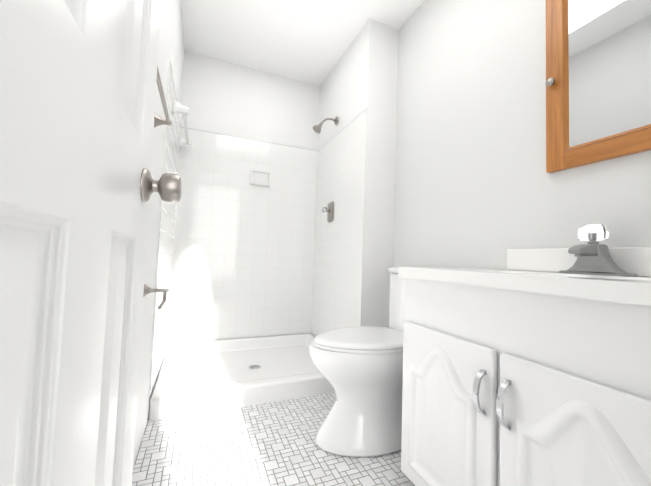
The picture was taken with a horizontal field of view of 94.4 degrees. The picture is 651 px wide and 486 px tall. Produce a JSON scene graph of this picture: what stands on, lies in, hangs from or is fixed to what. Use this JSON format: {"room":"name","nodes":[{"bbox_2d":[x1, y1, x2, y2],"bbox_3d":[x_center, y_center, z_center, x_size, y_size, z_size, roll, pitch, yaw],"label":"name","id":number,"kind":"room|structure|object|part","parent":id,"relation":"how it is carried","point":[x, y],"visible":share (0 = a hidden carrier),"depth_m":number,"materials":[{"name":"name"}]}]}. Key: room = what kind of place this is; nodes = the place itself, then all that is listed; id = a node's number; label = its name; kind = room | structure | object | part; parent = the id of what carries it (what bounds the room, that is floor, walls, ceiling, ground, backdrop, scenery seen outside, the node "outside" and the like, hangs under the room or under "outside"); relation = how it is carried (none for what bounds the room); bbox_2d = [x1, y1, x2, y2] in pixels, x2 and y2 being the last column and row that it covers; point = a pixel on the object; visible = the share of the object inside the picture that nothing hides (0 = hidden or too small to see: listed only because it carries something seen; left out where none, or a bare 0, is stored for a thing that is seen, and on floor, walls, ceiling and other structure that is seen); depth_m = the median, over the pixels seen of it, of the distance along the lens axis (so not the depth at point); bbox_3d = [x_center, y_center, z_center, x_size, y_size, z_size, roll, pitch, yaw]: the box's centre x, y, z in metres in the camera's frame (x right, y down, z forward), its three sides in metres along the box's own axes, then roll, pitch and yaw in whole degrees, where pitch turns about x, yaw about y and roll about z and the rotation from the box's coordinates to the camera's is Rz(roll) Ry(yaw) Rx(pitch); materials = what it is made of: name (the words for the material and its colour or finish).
{"room":"bathroom","nodes":[
{"label":"bathroom","id":0,"kind":"room"},
{"bbox_2d":[133,0,183,466],"bbox_3d":[-0.080,-0.401,-0.392,0.120,2.310,5.873,3,-3,-23],"label":"wall","id":1,"kind":"structure","parent":0,"point":[171,43],"depth_m":1.28,"materials":[{"name":"white paint"}]},
{"bbox_2d":[143,284,168,308],"bbox_3d":[-0.605,0.185,1.063,0.081,0.070,0.174,3,-3,-23],"label":"paper holder","id":2,"kind":"object","parent":1,"relation":"attached to","point":[147,290],"visible":0.94,"depth_m":1.11,"materials":[{"name":"silver metal"}]},
{"bbox_2d":[154,65,171,127],"bbox_3d":[-0.526,-0.466,0.927,0.061,0.054,0.514,3,-3,-23],"label":"towel rail","id":3,"kind":"object","parent":1,"relation":"attached to","point":[158,121],"visible":0.44,"depth_m":1.05,"materials":[{"name":"grey metal"}]},
{"bbox_2d":[149,57,180,394],"bbox_3d":[-0.944,-0.089,1.816,0.007,1.593,0.873,3,-3,-23],"label":"wall tile","id":4,"kind":"structure","parent":1,"relation":"attached to","point":[164,265],"depth_m":1.63,"materials":[{"name":"white tile"}]},
{"bbox_2d":[173,99,190,147],"bbox_3d":[-0.918,-0.744,1.950,0.078,0.072,0.622,3,-3,-23],"label":"towel rail","id":5,"kind":"object","parent":4,"relation":"attached to","point":[180,109],"visible":1,"depth_m":1.74,"materials":[{"name":"white"}]},
{"bbox_2d":[168,51,319,343],"bbox_3d":[-0.619,-0.277,2.497,1.110,2.310,0.120,3,-3,-23],"label":"wall","id":6,"kind":"structure","parent":0,"point":[224,97],"depth_m":2.46,"materials":[{"name":"white paint"}]},
{"bbox_2d":[169,127,317,342],"bbox_3d":[-0.602,-0.048,2.427,1.096,1.593,0.007,3,-3,-23],"label":"wall tile","id":7,"kind":"structure","parent":6,"relation":"attached to","point":[243,262],"depth_m":2.40,"materials":[{"name":"white tile"}]},
{"bbox_2d":[250,169,270,186],"bbox_3d":[-0.528,-0.532,2.452,0.160,0.124,0.034,3,-3,-23],"label":"soap dish","id":8,"kind":"object","parent":7,"relation":"attached to","point":[260,177],"visible":1,"depth_m":2.46,"materials":[{"name":"white ceramic"}]},
{"bbox_2d":[132,392,414,485],"bbox_3d":[0.552,0.812,-0.172,1.574,0.050,5.873,3,-3,-23],"label":"floor","id":9,"kind":"structure","parent":0,"point":[269,444],"depth_m":1.18,"materials":[{"name":"tile"}]},
{"bbox_2d":[149,333,334,420],"bbox_3d":[-0.467,0.798,1.994,1.106,0.125,0.851,3,-3,-23],"label":"shower pan","id":10,"kind":"object","parent":9,"relation":"on","point":[195,377],"depth_m":1.80,"materials":[{"name":"white plastic"}]},
{"bbox_3d":[-0.467,0.820,1.992,0.084,0.006,0.084,3,-3,-23],"label":"shower pan cap","id":11,"kind":"part","parent":10,"relation":"part of","materials":[{"name":"silver metal"}]},
{"bbox_2d":[309,267,404,456],"bbox_3d":[0.259,0.485,1.378,0.705,0.736,0.426,3,-3,-23],"label":"toilet","id":12,"kind":"object","parent":9,"relation":"on","point":[363,418],"visible":0.46,"depth_m":1.23,"materials":[{"name":"white ceramic"}]},
{"bbox_2d":[313,328,403,353],"bbox_3d":[0.184,0.427,1.349,0.499,0.026,0.356,3,-3,-23],"label":"seat","id":13,"kind":"object","parent":12,"relation":"attached to","point":[359,351],"visible":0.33,"depth_m":1.18,"materials":[{"name":"white plastic"}]},
{"bbox_2d":[314,326,403,349],"bbox_3d":[0.175,0.417,1.345,0.472,0.020,0.348,3,-3,-23],"label":"lid","id":14,"kind":"object","parent":12,"relation":"attached to","point":[368,338],"visible":0.9,"depth_m":1.27,"materials":[{"name":"white plastic"}]},
{"bbox_2d":[401,278,650,485],"bbox_3d":[0.624,0.478,0.775,0.505,0.715,0.838,3,-3,-23],"label":"bathroom vanity","id":15,"kind":"object","parent":9,"relation":"on","point":[607,343],"depth_m":0.68,"materials":[{"name":"white paint"}]},
{"bbox_3d":[0.329,0.520,0.888,0.012,0.428,0.265,3,-3,-23],"label":"vanity door panel","id":16,"kind":"part","parent":15,"relation":"part of","materials":[{"name":"white wood"}]},
{"bbox_3d":[0.383,0.374,0.750,0.031,0.110,0.013,3,-3,-23],"label":"bathroom vanity handle","id":17,"kind":"part","parent":15,"relation":"part of","materials":[{"name":"silver metal"}]},
{"bbox_3d":[0.408,0.372,0.690,0.031,0.110,0.013,3,-3,-23],"label":"bathroom vanity handle","id":18,"kind":"part","parent":15,"relation":"part of","materials":[{"name":"silver metal"}]},
{"bbox_2d":[398,267,650,305],"bbox_3d":[0.646,0.143,0.799,0.478,0.117,0.842,3,-3,-23],"label":"countertop","id":19,"kind":"structure","parent":15,"relation":"on","point":[629,290],"depth_m":0.66,"materials":[{"name":"white stone"}]},
{"bbox_2d":[507,247,650,276],"bbox_3d":[0.877,0.053,0.854,0.020,0.082,0.760,3,-3,-23],"label":"backsplash","id":20,"kind":"structure","parent":19,"relation":"on","point":[636,260],"depth_m":1.02,"materials":[{"name":"white ceramic"}]},
{"bbox_2d":[559,224,637,276],"bbox_3d":[0.757,0.018,0.870,0.131,0.146,0.172,3,-3,-23],"label":"faucet","id":21,"kind":"object","parent":19,"relation":"on","point":[594,257],"depth_m":0.85,"materials":[{"name":"silver metal"}]},
{"bbox_3d":[0.784,-0.030,0.883,0.068,0.049,0.072,3,-3,-23],"label":"faucet knob","id":22,"kind":"part","parent":21,"relation":"part of","materials":[{"name":"silver metal"}]},
{"bbox_3d":[0.471,0.508,0.546,0.012,0.428,0.265,3,-3,-23],"label":"vanity door panel","id":23,"kind":"part","parent":15,"relation":"part of","materials":[{"name":"white wood"}]},
{"bbox_2d":[180,0,424,86],"bbox_3d":[0.628,-1.544,-0.056,1.574,0.050,5.873,3,-3,-23],"label":"ceiling","id":24,"kind":"structure","parent":0,"point":[308,41],"depth_m":2.04,"materials":[{"name":"white paint"}]},
{"bbox_2d":[313,19,398,335],"bbox_3d":[0.216,-0.256,2.382,0.344,2.310,0.973,3,-3,-23],"label":"wall","id":25,"kind":"structure","parent":0,"point":[362,76],"depth_m":1.94,"materials":[{"name":"white paint"}]},
{"bbox_2d":[313,116,337,133],"bbox_3d":[-0.005,-0.898,2.276,0.190,0.153,0.070,3,-3,-23],"label":"shower head","id":26,"kind":"object","parent":25,"relation":"attached to","point":[316,128],"visible":1,"depth_m":2.26},
{"bbox_2d":[311,109,366,335],"bbox_3d":[0.069,-0.035,2.248,0.007,1.593,0.853,3,-3,-23],"label":"wall tile","id":27,"kind":"structure","parent":25,"relation":"attached to","point":[338,253],"depth_m":2.15,"materials":[{"name":"white tile"}]},
{"bbox_2d":[327,201,333,221],"bbox_3d":[0.026,-0.240,2.320,0.036,0.156,0.104,3,-3,-23],"label":"shower valve","id":28,"kind":"object","parent":27,"relation":"attached to","point":[330,213],"visible":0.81,"depth_m":2.30,"materials":[{"name":"silver metal"}]},
{"bbox_2d":[394,0,650,269],"bbox_3d":[1.448,-0.347,-0.285,0.120,2.310,4.900,3,-3,-23],"label":"wall","id":29,"kind":"structure","parent":0,"point":[477,186],"depth_m":1.34,"materials":[{"name":"white paint"}]},
{"bbox_2d":[546,0,650,172],"bbox_3d":[0.890,-0.587,0.901,0.022,0.660,0.425,3,-3,-23],"label":"cabinet frame","id":30,"kind":"object","parent":29,"relation":"attached to","point":[560,156],"visible":0.94,"depth_m":1.04,"materials":[{"name":"brown wood"}]},
{"bbox_2d":[545,77,554,85],"bbox_3d":[0.795,-0.567,1.064,0.024,0.029,0.029,3,-3,-23],"label":"handle","id":31,"kind":"object","parent":30,"relation":"attached to","point":[550,81],"visible":1,"depth_m":1.06,"materials":[{"name":"silver metal"}]},
{"bbox_2d":[568,0,650,150],"bbox_3d":[0.889,-0.587,0.901,0.004,0.540,0.305,3,-3,-23],"label":"medicine cabinet mirror","id":32,"kind":"object","parent":30,"relation":"in","point":[609,46],"visible":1,"depth_m":0.93,"materials":[{"name":"clear glass"}]},
{"bbox_3d":[0.454,-0.354,0.212,1.334,2.310,0.120,3,-3,-23],"label":"wall","id":33,"kind":"structure","parent":0,"visible":0},
{"bbox_2d":[0,0,180,485],"bbox_3d":[-0.247,-0.234,0.345,0.132,2.030,0.657,3,-3,-23],"label":"door","id":34,"kind":"structure","parent":33,"relation":"in","point":[78,79],"depth_m":0.28,"materials":[{"name":"white paint"}]},
{"bbox_3d":[-0.357,-0.110,0.595,0.132,0.065,0.105,3,-3,-23],"label":"door knob","id":35,"kind":"part","parent":34,"relation":"part of","materials":[{"name":"silver metal"}]}
]}

